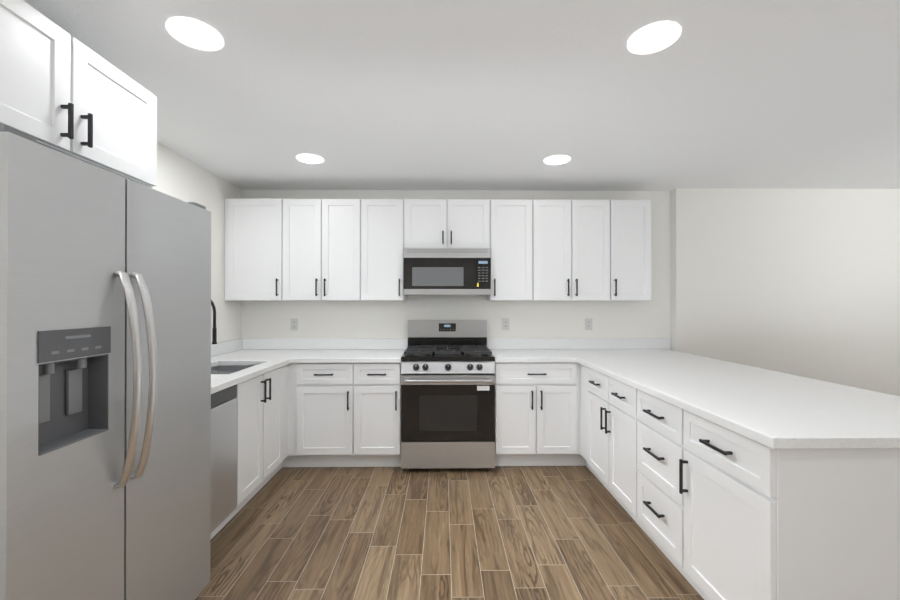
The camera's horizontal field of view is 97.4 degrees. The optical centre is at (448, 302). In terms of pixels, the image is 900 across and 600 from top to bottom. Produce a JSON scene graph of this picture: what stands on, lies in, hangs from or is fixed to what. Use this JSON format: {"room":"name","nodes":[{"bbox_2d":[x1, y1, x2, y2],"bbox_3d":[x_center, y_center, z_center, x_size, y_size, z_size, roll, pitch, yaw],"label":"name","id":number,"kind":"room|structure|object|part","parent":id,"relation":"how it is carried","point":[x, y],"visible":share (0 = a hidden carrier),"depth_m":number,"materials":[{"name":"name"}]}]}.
{"room":"kitchen","nodes":[
{"label":"kitchen","id":0,"kind":"room"},
{"bbox_2d":[152,142,241,343],"bbox_3d":[-2.017,0.133,0.495,0.100,2.485,6.700,0,0,-1],"label":"wall","id":1,"kind":"structure","parent":0,"point":[181,177],"depth_m":3.38,"materials":[{"name":"white paint"}]},
{"bbox_2d":[0,0,156,187],"bbox_3d":[-1.626,-0.729,1.378,0.697,0.416,0.830,0,0,-1],"label":"upper cabinet","id":2,"kind":"object","parent":1,"relation":"attached to","point":[63,91],"visible":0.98,"depth_m":1.39,"materials":[{"name":"white paint"}]},
{"bbox_2d":[211,339,242,356],"bbox_3d":[-1.983,0.401,2.832,0.022,0.104,2.019,0,0,-1],"label":"backsplash","id":3,"kind":"structure","parent":1,"relation":"attached to","point":[219,348],"depth_m":3.54,"materials":[{"name":"white stone"}]},
{"bbox_2d":[196,466,703,599],"bbox_3d":[2.032,1.406,0.591,8.200,0.060,6.800,0,0,-1],"label":"floor","id":4,"kind":"structure","parent":0,"point":[495,533],"depth_m":2.29,"materials":[{"name":"brown wood"}]},
{"bbox_2d":[0,124,210,599],"bbox_3d":[-1.452,0.469,1.394,0.877,1.820,0.854,0,0,-1],"label":"fridge","id":5,"kind":"object","parent":4,"relation":"on","point":[105,384],"visible":1,"depth_m":1.25,"materials":[{"name":"grey metal"}]},
{"bbox_2d":[211,384,236,532],"bbox_3d":[-1.573,0.939,2.116,0.588,0.885,0.576,0,0,-1],"label":"dishwasher","id":6,"kind":"object","parent":4,"relation":"on","point":[223,454],"visible":0.12,"depth_m":2.25,"materials":[{"name":"grey metal"}]},
{"bbox_2d":[221,366,282,528],"bbox_3d":[-1.573,0.938,2.758,0.637,0.890,0.700,0,0,-1],"label":"base cabinet","id":7,"kind":"object","parent":4,"relation":"on","point":[259,429],"visible":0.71,"depth_m":2.70,"materials":[{"name":"white paint"}]},
{"bbox_2d":[296,363,355,466],"bbox_3d":[-1.015,0.941,3.513,0.470,0.890,0.637,0,0,-1],"label":"base cabinet","id":8,"kind":"object","parent":4,"relation":"on","point":[324,414],"visible":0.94,"depth_m":3.24,"materials":[{"name":"white paint"}]},
{"bbox_2d":[354,363,401,466],"bbox_3d":[-0.585,0.941,3.519,0.390,0.890,0.637,0,0,-1],"label":"base cabinet","id":9,"kind":"object","parent":4,"relation":"on","point":[377,414],"visible":0.96,"depth_m":3.24,"materials":[{"name":"white paint"}]},
{"bbox_2d":[210,362,598,539],"bbox_3d":[-0.103,0.938,2.601,2.602,0.890,1.514,0,0,-1],"label":"base cabinet","id":10,"kind":"object","parent":4,"relation":"on","point":[291,458],"visible":0.42,"depth_m":3.25,"materials":[{"name":"white paint"}]},
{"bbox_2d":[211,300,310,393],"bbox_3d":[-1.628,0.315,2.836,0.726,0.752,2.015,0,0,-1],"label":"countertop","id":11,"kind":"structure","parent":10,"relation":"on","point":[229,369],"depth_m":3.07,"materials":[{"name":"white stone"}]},
{"bbox_2d":[211,300,216,343],"bbox_3d":[-1.740,0.194,2.705,0.295,0.520,0.093,0,0,-1],"label":"faucet","id":12,"kind":"object","parent":11,"relation":"on","point":[214,330],"depth_m":2.72,"materials":[{"name":"black metal"}]},
{"bbox_2d":[211,366,251,373],"bbox_3d":[-1.586,0.592,2.781,0.420,0.199,0.605,0,0,-1],"label":"sink","id":13,"kind":"object","parent":11,"relation":"in","point":[214,369],"depth_m":3.08,"materials":[{"name":"silver metal"}]},
{"bbox_2d":[295,349,405,362],"bbox_3d":[-0.821,0.476,3.534,0.858,0.037,0.639,0,0,-1],"label":"countertop","id":14,"kind":"structure","parent":10,"relation":"on","point":[316,355],"depth_m":3.32,"materials":[{"name":"white stone"}]},
{"bbox_2d":[490,349,574,362],"bbox_3d":[0.706,0.476,3.554,0.648,0.037,0.639,0,0,-1],"label":"countertop","id":15,"kind":"structure","parent":10,"relation":"on","point":[501,355],"depth_m":3.32,"materials":[{"name":"white stone"}]},
{"bbox_2d":[559,349,899,448],"bbox_3d":[1.605,0.472,2.599,1.098,0.038,2.569,0,0,-1],"label":"countertop","id":16,"kind":"structure","parent":10,"relation":"on","point":[773,409],"depth_m":1.85,"materials":[{"name":"white stone"}]},
{"bbox_2d":[401,320,494,470],"bbox_3d":[-0.004,0.778,3.490,0.759,1.217,0.710,0,0,-1],"label":"range","id":17,"kind":"object","parent":4,"relation":"on","point":[447,394],"visible":1,"depth_m":3.20,"materials":[{"name":"grey metal"}]},
{"bbox_2d":[494,362,576,465],"bbox_3d":[0.721,0.941,3.535,0.681,0.890,0.637,0,0,-1],"label":"base cabinet","id":18,"kind":"object","parent":4,"relation":"on","point":[535,414],"visible":0.85,"depth_m":3.26,"materials":[{"name":"white paint"}]},
{"bbox_2d":[587,367,652,540],"bbox_3d":[1.338,0.938,2.677,0.587,0.890,0.785,0,0,-1],"label":"base cabinet","id":19,"kind":"object","parent":4,"relation":"on","point":[612,419],"visible":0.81,"depth_m":2.59,"materials":[{"name":"white paint"}]},
{"bbox_2d":[637,389,702,597],"bbox_3d":[1.346,0.936,2.064,0.587,0.890,0.440,0,0,-1],"label":"base cabinet","id":20,"kind":"object","parent":4,"relation":"on","point":[660,497],"visible":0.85,"depth_m":2.02,"materials":[{"name":"white paint"}]},
{"bbox_2d":[679,410,899,599],"bbox_3d":[1.352,0.934,1.594,0.587,0.890,0.500,0,0,-1],"label":"base cabinet","id":21,"kind":"object","parent":4,"relation":"on","point":[762,522],"visible":0.92,"depth_m":1.35,"materials":[{"name":"white paint"}]},
{"bbox_2d":[242,189,670,349],"bbox_3d":[0.040,0.145,3.921,4.300,2.485,0.100,0,0,-1],"label":"wall","id":22,"kind":"structure","parent":0,"point":[390,319],"depth_m":3.88,"materials":[{"name":"white paint"}]},
{"bbox_2d":[225,199,282,300],"bbox_3d":[-1.744,-0.472,3.668,0.520,0.915,0.359,0,0,-1],"label":"upper cabinet","id":23,"kind":"object","parent":22,"relation":"attached to","point":[254,249],"depth_m":3.53,"materials":[{"name":"white paint"}]},
{"bbox_3d":[-1.990,-0.472,3.553,0.024,0.915,0.020,0,0,-1],"label":"upper cabinet filler","id":24,"kind":"part","parent":23,"relation":"part of","materials":[{"name":"white wood"}]},
{"bbox_2d":[290,318,297,329],"bbox_3d":[-1.497,0.215,3.847,0.072,0.116,0.008,0,0,-1],"label":"electrical outlet","id":25,"kind":"object","parent":22,"relation":"attached to","point":[294,323],"visible":1,"depth_m":3.85,"materials":[{"name":"white plastic"}]},
{"bbox_2d":[283,199,360,300],"bbox_3d":[-1.135,-0.472,3.676,0.696,0.915,0.359,0,0,-1],"label":"upper cabinet","id":26,"kind":"object","parent":22,"relation":"attached to","point":[321,249],"visible":1,"depth_m":3.54,"materials":[{"name":"white paint"}]},
{"bbox_2d":[243,338,407,348],"bbox_3d":[-1.185,0.404,3.842,1.582,0.104,0.020,0,0,-1],"label":"backsplash","id":27,"kind":"structure","parent":22,"relation":"attached to","point":[297,343],"depth_m":3.83,"materials":[{"name":"white stone"}]},
{"bbox_2d":[361,199,406,300],"bbox_3d":[-0.593,-0.472,3.683,0.386,0.915,0.359,0,0,-1],"label":"upper cabinet","id":28,"kind":"object","parent":22,"relation":"attached to","point":[382,249],"visible":1,"depth_m":3.55,"materials":[{"name":"white paint"}]},
{"bbox_2d":[404,199,489,247],"bbox_3d":[-0.012,-0.705,3.691,0.774,0.448,0.359,0,0,-1],"label":"upper cabinet","id":29,"kind":"object","parent":22,"relation":"attached to","point":[446,223],"visible":0.96,"depth_m":3.55,"materials":[{"name":"white paint"}]},
{"bbox_2d":[404,248,490,294],"bbox_3d":[-0.011,-0.272,3.666,0.764,0.412,0.391,0,0,-1],"label":"microwave","id":30,"kind":"object","parent":29,"relation":"attached to","point":[447,271],"visible":1,"depth_m":3.47,"materials":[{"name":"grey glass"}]},
{"bbox_2d":[502,318,508,329],"bbox_3d":[0.562,0.216,3.873,0.072,0.116,0.008,0,0,-1],"label":"electrical outlet","id":31,"kind":"object","parent":22,"relation":"attached to","point":[505,323],"visible":1,"depth_m":3.87,"materials":[{"name":"white plastic"}]},
{"bbox_2d":[486,199,531,300],"bbox_3d":[0.568,-0.471,3.697,0.383,0.915,0.359,0,0,-1],"label":"upper cabinet","id":32,"kind":"object","parent":22,"relation":"attached to","point":[511,244],"visible":1,"depth_m":3.56,"materials":[{"name":"white paint"}]},
{"bbox_2d":[532,200,609,300],"bbox_3d":[1.110,-0.471,3.704,0.700,0.915,0.359,0,0,-1],"label":"upper cabinet","id":33,"kind":"object","parent":22,"relation":"attached to","point":[570,250],"visible":1,"depth_m":3.57,"materials":[{"name":"white paint"}]},
{"bbox_2d":[487,338,670,348],"bbox_3d":[1.278,0.405,3.873,1.805,0.104,0.020,0,0,-1],"label":"backsplash","id":34,"kind":"structure","parent":22,"relation":"attached to","point":[492,343],"depth_m":3.86,"materials":[{"name":"white stone"}]},
{"bbox_2d":[585,318,591,329],"bbox_3d":[1.380,0.216,3.883,0.072,0.116,0.008,0,0,-1],"label":"electrical outlet","id":35,"kind":"object","parent":22,"relation":"attached to","point":[588,323],"visible":1,"depth_m":3.88,"materials":[{"name":"white plastic"}]},
{"bbox_2d":[609,200,650,300],"bbox_3d":[1.648,-0.471,3.711,0.374,0.915,0.359,0,0,-1],"label":"upper cabinet","id":36,"kind":"object","parent":22,"relation":"attached to","point":[630,250],"visible":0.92,"depth_m":3.57,"materials":[{"name":"white paint"}]},
{"bbox_2d":[23,0,899,190],"bbox_3d":[2.032,-1.149,0.600,8.200,0.080,6.800,0,0,-1],"label":"ceiling","id":37,"kind":"structure","parent":0,"point":[449,94],"depth_m":2.06,"materials":[{"name":"white paint"}]},
{"bbox_2d":[166,17,223,50],"bbox_3d":[-1.041,-1.102,1.631,0.200,0.007,0.200,0,0,-1],"label":"recessed light","id":38,"kind":"object","parent":37,"relation":"in","point":[195,34],"visible":1,"depth_m":1.62,"materials":[{"name":"white plastic"}]},
{"bbox_2d":[296,154,323,163],"bbox_3d":[-1.059,-1.097,3.031,0.200,0.007,0.200,0,0,-1],"label":"recessed light","id":39,"kind":"object","parent":37,"relation":"in","point":[310,158],"visible":1,"depth_m":3.01,"materials":[{"name":"white plastic"}]},
{"bbox_2d":[544,155,570,164],"bbox_3d":[0.841,-1.097,3.055,0.200,0.007,0.200,0,0,-1],"label":"recessed light","id":40,"kind":"object","parent":37,"relation":"in","point":[556,159],"visible":1,"depth_m":3.05,"materials":[{"name":"white plastic"}]},
{"bbox_2d":[627,21,680,53],"bbox_3d":[0.859,-1.102,1.655,0.200,0.007,0.200,0,0,-1],"label":"recessed light","id":41,"kind":"object","parent":37,"relation":"in","point":[654,37],"visible":1,"depth_m":1.64,"materials":[{"name":"white plastic"}]},
{"bbox_2d":[670,188,899,395],"bbox_3d":[4.141,0.145,3.922,3.900,2.485,0.200,0,0,-1],"label":"wall","id":42,"kind":"structure","parent":0,"point":[802,282],"depth_m":3.81,"materials":[{"name":"white paint"}]}
]}

